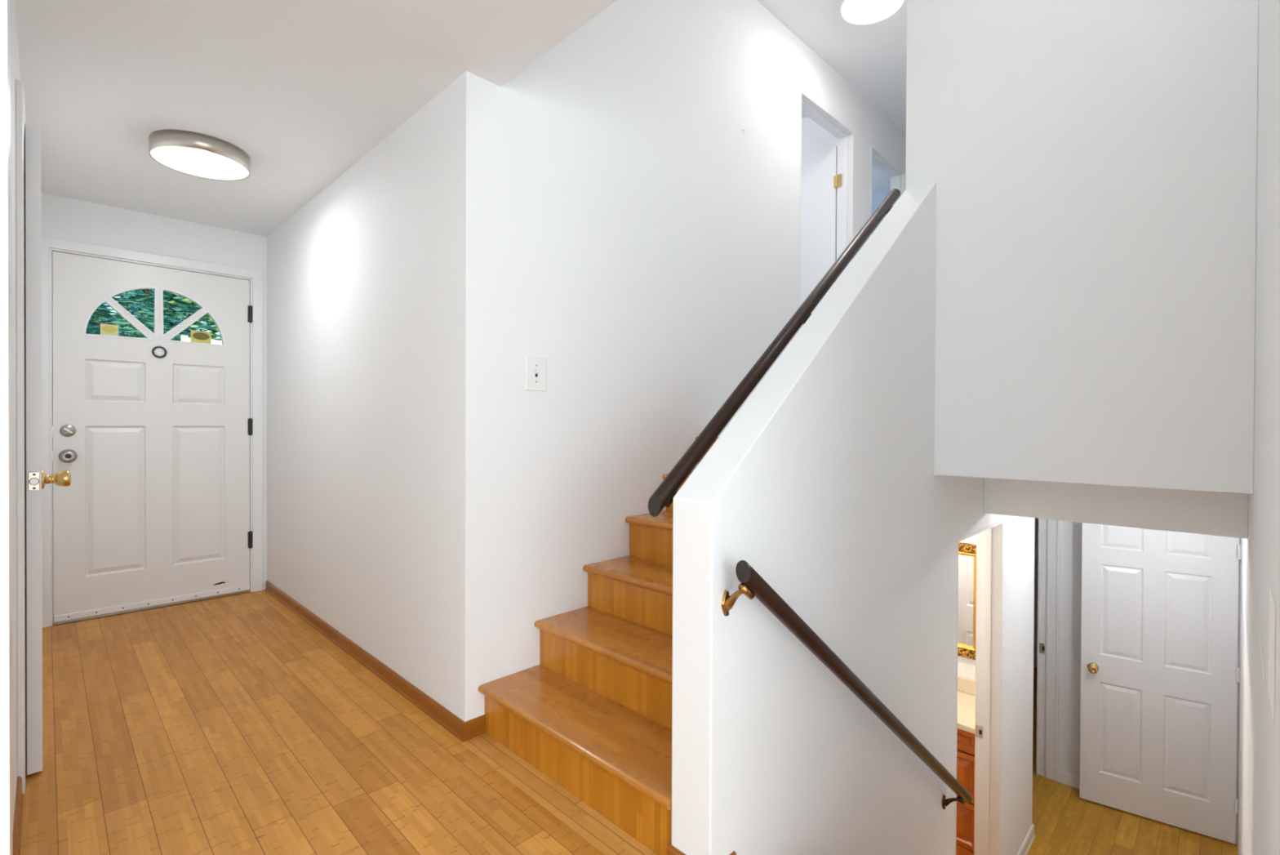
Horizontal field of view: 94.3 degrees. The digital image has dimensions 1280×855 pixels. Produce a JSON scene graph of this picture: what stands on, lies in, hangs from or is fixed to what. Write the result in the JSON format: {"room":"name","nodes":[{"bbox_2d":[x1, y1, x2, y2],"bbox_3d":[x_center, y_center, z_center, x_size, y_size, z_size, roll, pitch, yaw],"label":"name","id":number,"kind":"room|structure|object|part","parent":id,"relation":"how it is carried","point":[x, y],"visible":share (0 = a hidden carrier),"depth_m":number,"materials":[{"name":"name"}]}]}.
{"room":"entrance hallway","nodes":[
{"label":"entrance hallway","id":0,"kind":"room"},
{"bbox_2d":[0,0,13,854],"bbox_3d":[-2.334,-0.065,-0.175,0.120,2.339,3.456,1,1,45],"label":"wall partition","id":1,"kind":"structure","parent":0,"point":[6,571],"depth_m":1.00,"materials":[{"name":"paint"}]},
{"bbox_2d":[9,0,20,833],"bbox_3d":[-2.250,-0.080,2.081,2.946,2.339,0.110,1,1,45],"label":"wall","id":2,"kind":"structure","parent":0,"point":[15,62],"depth_m":1.63,"materials":[{"name":"white paint"}]},
{"bbox_2d":[12,776,23,854],"bbox_3d":[-1.501,1.066,1.424,0.940,0.063,0.013,1,1,45],"label":"baseboard","id":3,"kind":"structure","parent":2,"relation":"attached to","point":[17,825],"depth_m":1.59,"materials":[{"name":"brown wood"}]},
{"bbox_2d":[15,79,25,794],"bbox_3d":[-2.200,0.031,2.043,0.930,2.118,0.126,1,1,45],"label":"door frame","id":4,"kind":"structure","parent":2,"relation":"attached to","point":[20,99],"depth_m":1.75,"materials":[{"name":"paint"}]},
{"bbox_2d":[23,122,71,774],"bbox_3d":[-2.149,0.067,2.128,0.764,2.025,0.104,1,1,42],"label":"door","id":5,"kind":"structure","parent":2,"relation":"in","point":[35,477],"depth_m":1.85,"materials":[{"name":"paint"}]},
{"bbox_3d":[-1.893,0.168,1.854,0.002,0.057,0.025,1,1,42],"label":"latch plate","id":6,"kind":"part","parent":5,"relation":"part of","materials":[{"name":"beige"}]},
{"bbox_3d":[-1.905,0.167,1.935,0.064,0.064,0.069,1,1,42],"label":"knob","id":7,"kind":"part","parent":5,"relation":"part of","materials":[{"name":"gold metal"}]},
{"bbox_2d":[40,192,266,589],"bbox_3d":[-3.216,-0.092,3.305,0.150,2.339,1.939,1,1,45],"label":"wall","id":8,"kind":"structure","parent":0,"point":[61,217],"depth_m":3.56,"materials":[{"name":"white paint"}]},
{"bbox_2d":[40,235,262,627],"bbox_3d":[-2.911,0.025,3.591,0.160,2.104,1.051,1,1,45],"label":"door frame","id":9,"kind":"structure","parent":8,"relation":"attached to","point":[48,244],"depth_m":3.48,"materials":[{"name":"paint"}]},
{"bbox_2d":[52,250,252,624],"bbox_3d":[-2.863,0.058,3.544,0.102,2.031,0.940,1,1,45],"label":"door","id":10,"kind":"structure","parent":8,"relation":"in","point":[152,427],"depth_m":3.51,"materials":[{"name":"paint"}]},
{"bbox_3d":[-3.130,0.157,3.246,0.058,0.074,0.074,1,1,45],"label":"knob","id":11,"kind":"part","parent":10,"relation":"part of","materials":[{"name":"silver metal"}]},
{"bbox_2d":[100,323,118,335],"bbox_3d":[-3.038,-0.557,3.397,0.001,0.066,0.077,1,1,45],"label":"window sticker","id":12,"kind":"object","parent":10,"relation":"attached to","point":[105,329],"visible":1,"depth_m":3.40,"materials":[{"name":"beige paper"}]},
{"bbox_2d":[102,324,116,333],"bbox_3d":[-3.038,-0.563,3.397,0.001,0.042,0.065,1,1,45],"label":"print","id":13,"kind":"object","parent":12,"relation":"attached to","point":[105,328],"depth_m":3.40,"materials":[{"name":"yellow paper"}]},
{"bbox_3d":[-3.026,0.414,3.425,0.044,0.846,0.266,1,1,45],"label":"panel","id":14,"kind":"part","parent":10,"relation":"part of","materials":[{"name":"paint"}]},
{"bbox_3d":[-3.024,-0.264,3.420,0.044,0.240,0.264,1,1,45],"label":"panel","id":15,"kind":"part","parent":10,"relation":"part of","materials":[{"name":"paint"}]},
{"bbox_3d":[-2.751,0.413,3.701,0.044,0.846,0.266,1,1,45],"label":"panel","id":16,"kind":"part","parent":10,"relation":"part of","materials":[{"name":"paint"}]},
{"bbox_3d":[-2.749,-0.265,3.696,0.044,0.245,0.264,1,1,45],"label":"panel","id":17,"kind":"part","parent":10,"relation":"part of","materials":[{"name":"paint"}]},
{"bbox_2d":[191,330,211,343],"bbox_3d":[-2.737,-0.563,3.699,0.001,0.072,0.103,1,1,45],"label":"window sticker","id":18,"kind":"object","parent":10,"relation":"attached to","point":[196,335],"visible":1,"depth_m":3.70,"materials":[{"name":"yellow paper"}]},
{"bbox_2d":[192,332,209,339],"bbox_3d":[-2.737,-0.569,3.698,0.001,0.046,0.086,1,1,45],"label":"print","id":19,"kind":"object","parent":18,"relation":"attached to","point":[196,335],"depth_m":3.70,"materials":[{"name":"yellow paper"}]},
{"bbox_2d":[14,0,616,236],"bbox_3d":[-1.241,-1.328,-0.480,8.300,0.200,4.773,1,1,45],"label":"ceiling","id":20,"kind":"structure","parent":0,"point":[306,89],"depth_m":2.12,"materials":[{"name":"paint"}]},
{"bbox_2d":[148,128,249,181],"bbox_3d":[-1.975,-1.215,2.672,0.366,0.075,0.366,1,1,45],"label":"ceiling light","id":21,"kind":"object","parent":20,"relation":"attached to","point":[193,153],"visible":1,"depth_m":2.59,"materials":[{"name":"silver metal"}]},
{"bbox_2d":[150,146,248,180],"bbox_3d":[-1.975,-1.187,2.673,0.357,0.019,0.357,1,1,45],"label":"diffuser","id":22,"kind":"object","parent":21,"relation":"attached to","point":[211,162],"depth_m":2.64,"materials":[{"name":"white glass"}]},
{"bbox_2d":[20,589,657,854],"bbox_3d":[-1.238,1.210,-0.386,8.190,0.201,4.700,1,1,45],"label":"floor","id":23,"kind":"structure","parent":0,"point":[232,724],"depth_m":1.95,"materials":[{"name":"brown wood"}]},
{"bbox_2d":[477,435,719,854],"bbox_3d":[0.202,0.574,2.250,0.913,1.049,1.292,1,1,45],"label":"staircase","id":24,"kind":"structure","parent":23,"relation":"on","point":[593,717],"depth_m":1.98,"materials":[{"name":"brown wood"}]},
{"bbox_2d":[266,84,450,710],"bbox_3d":[-1.603,-0.084,3.144,2.690,2.339,0.111,1,1,45],"label":"wall","id":25,"kind":"structure","parent":0,"point":[358,277],"depth_m":2.68,"materials":[{"name":"white paint"}]},
{"bbox_2d":[265,580,485,742],"bbox_3d":[-1.516,1.055,3.026,2.633,0.063,0.089,1,1,45],"label":"baseboard","id":26,"kind":"structure","parent":25,"relation":"attached to","point":[464,731],"depth_m":2.50,"materials":[{"name":"brown wood"}]},
{"bbox_2d":[449,0,906,721],"bbox_3d":[1.139,-0.550,3.904,0.112,3.683,5.061,1,1,45],"label":"wall","id":27,"kind":"structure","parent":0,"point":[615,222],"depth_m":2.53,"materials":[{"name":"white paint"}]},
{"bbox_2d":[525,355,546,391],"bbox_3d":[-0.396,-0.207,2.277,0.018,0.131,0.094,1,1,45],"label":"light switch","id":28,"kind":"object","parent":27,"relation":"attached to","point":[535,366],"visible":1,"depth_m":2.28,"materials":[{"name":"white plastic"}]},
{"bbox_2d":[800,145,841,328],"bbox_3d":[1.176,-0.997,4.498,0.745,2.055,0.046,1,1,45],"label":"door","id":29,"kind":"structure","parent":27,"relation":"in","point":[820,178],"depth_m":4.35,"materials":[{"name":"paint"}]},
{"bbox_2d":[798,89,853,331],"bbox_3d":[1.201,-1.020,3.961,0.118,2.124,0.732,1,1,45],"label":"door frame","id":30,"kind":"structure","parent":27,"relation":"attached to","point":[809,107],"depth_m":4.17,"materials":[{"name":"paint"}]},
{"bbox_2d":[870,145,906,235],"bbox_3d":[1.889,-1.021,4.652,0.118,2.124,0.652,1,1,45],"label":"door frame","id":31,"kind":"structure","parent":27,"relation":"attached to","point":[897,175],"depth_m":4.73,"materials":[{"name":"paint"}]},
{"bbox_2d":[800,116,837,157],"bbox_3d":[0.462,-1.188,5.485,3.090,2.434,0.115,1,1,45],"label":"wall","id":32,"kind":"structure","parent":0,"point":[815,138],"depth_m":4.53,"materials":[{"name":"white paint"}]},
{"bbox_2d":[756,0,906,193],"bbox_3d":[0.782,-2.446,4.298,5.400,0.100,5.200,1,1,45],"label":"ceiling","id":33,"kind":"structure","parent":0,"point":[872,58],"depth_m":3.73,"materials":[{"name":"paint"}]},
{"bbox_2d":[840,0,904,25],"bbox_3d":[1.279,-2.353,3.266,0.332,0.067,0.332,1,1,45],"label":"ceiling light","id":34,"kind":"object","parent":33,"relation":"attached to","point":[860,12],"visible":1,"depth_m":3.30,"materials":[{"name":"white glass"}]},
{"bbox_2d":[671,182,1035,854],"bbox_3d":[1.263,0.776,2.580,0.125,3.558,3.232,1,1,45],"label":"wall","id":35,"kind":"structure","parent":0,"point":[824,482],"depth_m":1.87,"materials":[{"name":"white paint"}]},
{"bbox_2d":[666,843,736,854],"bbox_3d":[0.152,1.073,1.463,0.142,0.063,0.106,1,1,45],"label":"baseboard","id":36,"kind":"structure","parent":35,"relation":"attached to","point":[671,850],"depth_m":1.47,"materials":[{"name":"brown wood"}]},
{"bbox_2d":[648,188,900,516],"bbox_3d":[0.613,-0.393,2.075,0.109,1.325,1.563,1,1,45],"label":"handrail","id":37,"kind":"object","parent":35,"relation":"attached to","point":[664,495],"visible":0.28,"depth_m":1.86,"materials":[{"name":"brown wood"}]},
{"bbox_2d":[720,560,972,808],"bbox_3d":[0.792,0.965,1.957,0.099,1.329,1.663,1,1,45],"label":"handrail","id":38,"kind":"object","parent":35,"relation":"attached to","point":[752,584],"visible":1,"depth_m":1.62,"materials":[{"name":"brown wood"}]},
{"bbox_3d":[0.207,0.422,1.424,0.007,0.064,0.032,1,1,45],"label":"wall plate","id":39,"kind":"part","parent":38,"relation":"part of","materials":[{"name":"gold metal"}]},
{"bbox_3d":[1.296,1.596,2.528,0.007,0.064,0.032,1,1,45],"label":"wall plate","id":40,"kind":"part","parent":38,"relation":"part of","materials":[{"name":"brown metal"}]},
{"bbox_2d":[955,520,1003,854],"bbox_3d":[1.629,1.525,2.954,0.124,2.057,0.747,1,1,45],"label":"door frame","id":41,"kind":"structure","parent":35,"relation":"attached to","point":[989,540],"depth_m":3.20,"materials":[{"name":"beige paint"}]},
{"bbox_3d":[1.851,1.660,3.239,0.038,0.065,0.003,1,1,45],"label":"strike plate","id":42,"kind":"part","parent":41,"relation":"part of","materials":[{"name":"beige"}]},
{"bbox_2d":[1017,823,1035,854],"bbox_3d":[1.581,2.504,4.053,1.754,0.085,0.729,1,1,45],"label":"baseboard","id":43,"kind":"structure","parent":35,"relation":"attached to","point":[1024,850],"depth_m":3.58,"materials":[{"name":"paint"}]},
{"bbox_2d":[871,188,890,233],"bbox_3d":[1.794,-1.191,6.751,2.990,2.434,0.100,1,1,45],"label":"wall","id":44,"kind":"structure","parent":0,"point":[877,197],"depth_m":6.05,"materials":[{"name":"grey paint"}]},
{"bbox_2d":[957,534,976,680],"bbox_3d":[1.727,1.364,4.320,1.666,2.362,0.113,1,1,45],"label":"wall","id":45,"kind":"structure","parent":0,"point":[966,666],"depth_m":3.85,"materials":[{"name":"white paint"}]},
{"bbox_2d":[957,675,975,695],"bbox_3d":[1.867,1.668,4.086,1.130,0.088,0.020,1,1,45],"label":"backsplash","id":46,"kind":"structure","parent":45,"relation":"attached to","point":[965,685],"depth_m":3.83,"materials":[{"name":"laminate"}]},
{"bbox_2d":[957,542,976,659],"bbox_3d":[1.953,1.116,3.982,0.670,0.738,0.044,1,1,45],"label":"wall mirror","id":47,"kind":"object","parent":45,"relation":"attached to","point":[966,624],"visible":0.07,"depth_m":3.83,"materials":[{"name":"gold glass"}]},
{"bbox_3d":[1.962,1.116,3.991,0.520,0.598,0.004,1,1,45],"label":"glass","id":48,"kind":"part","parent":47,"relation":"part of","materials":[{"name":"white mirror"}]},
{"bbox_2d":[1033,517,1038,658],"bbox_3d":[4.390,1.363,6.175,2.820,2.362,0.100,1,1,45],"label":"wall","id":49,"kind":"structure","parent":0,"point":[1036,531],"depth_m":6.29,"materials":[{"name":"white paint"}]},
{"bbox_2d":[1033,658,1036,667],"bbox_3d":[3.985,2.498,6.502,1.700,0.085,0.013,1,1,45],"label":"baseboard","id":50,"kind":"structure","parent":49,"relation":"attached to","point":[1034,660],"depth_m":6.29,"materials":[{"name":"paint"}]},
{"bbox_2d":[905,0,1258,493],"bbox_3d":[1.530,-1.091,2.185,1.032,2.575,0.122,1,1,45],"label":"wall","id":51,"kind":"structure","parent":0,"point":[1092,164],"depth_m":2.06,"materials":[{"name":"white paint"}]},
{"bbox_2d":[983,477,1248,538],"bbox_3d":[2.049,0.310,2.632,0.908,0.227,0.119,1,1,45],"label":"wall header","id":52,"kind":"structure","parent":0,"point":[1188,511],"depth_m":2.53,"materials":[{"name":"white paint"}]},
{"bbox_2d":[1026,666,1238,854],"bbox_3d":[2.122,2.599,3.963,2.950,0.100,6.600,1,1,45],"label":"floor","id":53,"kind":"structure","parent":0,"point":[1064,822],"depth_m":3.76,"materials":[{"name":"brown wood"}]},
{"bbox_2d":[955,728,974,854],"bbox_3d":[1.712,2.149,3.939,1.115,0.798,0.450,1,1,45],"label":"vanity cabinet","id":54,"kind":"object","parent":53,"relation":"on","point":[965,740],"visible":0.14,"depth_m":3.45,"materials":[{"name":"brown wood"}]},
{"bbox_3d":[1.558,2.483,3.792,1.110,0.070,0.018,1,1,45],"label":"rail","id":55,"kind":"part","parent":54,"relation":"part of","materials":[{"name":"brown wood"}]},
{"bbox_3d":[1.828,2.309,3.519,0.325,0.264,0.020,1,1,45],"label":"drawer","id":56,"kind":"part","parent":54,"relation":"part of","materials":[{"name":"brown wood"}]},
{"bbox_3d":[1.829,2.030,3.518,0.325,0.269,0.020,1,1,45],"label":"drawer","id":57,"kind":"part","parent":54,"relation":"part of","materials":[{"name":"brown wood"}]},
{"bbox_3d":[1.830,1.820,3.516,0.325,0.126,0.020,1,1,45],"label":"drawer","id":58,"kind":"part","parent":54,"relation":"part of","materials":[{"name":"brown wood"}]},
{"bbox_2d":[957,675,975,733],"bbox_3d":[1.707,1.687,3.925,1.130,0.125,0.474,1,1,45],"label":"countertop","id":59,"kind":"structure","parent":54,"relation":"on","point":[966,686],"depth_m":3.67,"materials":[{"name":"stone"}]},
{"bbox_2d":[1057,520,1241,844],"bbox_3d":[2.798,1.367,4.578,2.820,2.362,0.110,1,1,45],"label":"wall","id":60,"kind":"structure","parent":0,"point":[1070,563],"depth_m":4.23,"materials":[{"name":"white paint"}]},
{"bbox_2d":[1035,518,1060,782],"bbox_3d":[3.010,1.495,4.357,0.134,2.110,0.148,1,1,45],"label":"door frame","id":61,"kind":"structure","parent":60,"relation":"attached to","point":[1049,530],"depth_m":4.31,"materials":[{"name":"paint"}]},
{"bbox_3d":[2.942,1.615,4.339,0.032,0.073,0.003,1,1,45],"label":"strike plate","id":62,"kind":"part","parent":61,"relation":"part of","materials":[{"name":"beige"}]},
{"bbox_3d":[2.989,1.496,4.298,0.081,2.110,0.018,1,1,45],"label":"casing","id":63,"kind":"part","parent":61,"relation":"part of","materials":[{"name":"paint"}]},
{"bbox_2d":[1057,768,1079,789],"bbox_3d":[3.061,2.509,4.231,0.131,0.085,0.013,1,1,45],"label":"baseboard","id":64,"kind":"structure","parent":60,"relation":"attached to","point":[1064,777],"depth_m":4.23,"materials":[{"name":"paint"}]},
{"bbox_2d":[1079,522,1241,844],"bbox_3d":[3.348,1.534,3.850,0.779,2.018,0.148,1,0,36],"label":"door","id":65,"kind":"structure","parent":60,"relation":"in","point":[1160,672],"depth_m":3.82,"materials":[{"name":"white paint"}]},
{"bbox_3d":[3.058,1.628,4.003,0.063,0.063,0.058,1,0,36],"label":"knob","id":66,"kind":"part","parent":65,"relation":"part of","materials":[{"name":"gold metal"}]},
{"bbox_3d":[3.203,2.023,3.957,0.220,0.613,0.034,1,0,36],"label":"panel","id":67,"kind":"part","parent":65,"relation":"part of","materials":[{"name":"white paint"}]},
{"bbox_3d":[3.206,1.228,3.952,0.220,0.612,0.034,1,0,36],"label":"panel","id":68,"kind":"part","parent":65,"relation":"part of","materials":[{"name":"white paint"}]},
{"bbox_3d":[3.208,0.720,3.949,0.220,0.183,0.034,1,0,36],"label":"panel","id":69,"kind":"part","parent":65,"relation":"part of","materials":[{"name":"white paint"}]},
{"bbox_3d":[3.468,2.026,3.767,0.220,0.613,0.034,1,0,36],"label":"panel","id":70,"kind":"part","parent":65,"relation":"part of","materials":[{"name":"white paint"}]},
{"bbox_3d":[3.472,1.230,3.761,0.220,0.612,0.034,1,0,36],"label":"panel","id":71,"kind":"part","parent":65,"relation":"part of","materials":[{"name":"white paint"}]},
{"bbox_3d":[3.474,0.723,3.758,0.220,0.183,0.034,1,0,36],"label":"panel","id":72,"kind":"part","parent":65,"relation":"part of","materials":[{"name":"white paint"}]},
{"bbox_2d":[1238,0,1279,854],"bbox_3d":[3.113,0.092,2.969,0.120,4.937,6.600,1,1,45],"label":"wall","id":73,"kind":"structure","parent":0,"point":[1259,785],"depth_m":1.24,"materials":[{"name":"white paint"}]},
{"bbox_2d":[1267,584,1275,725],"bbox_3d":[1.012,0.357,0.951,0.001,0.183,0.204,1,1,45],"label":"paint patch","id":74,"kind":"object","parent":73,"relation":"attached to","point":[1271,670],"visible":1,"depth_m":0.94,"materials":[{"name":"white paint"}]}
]}

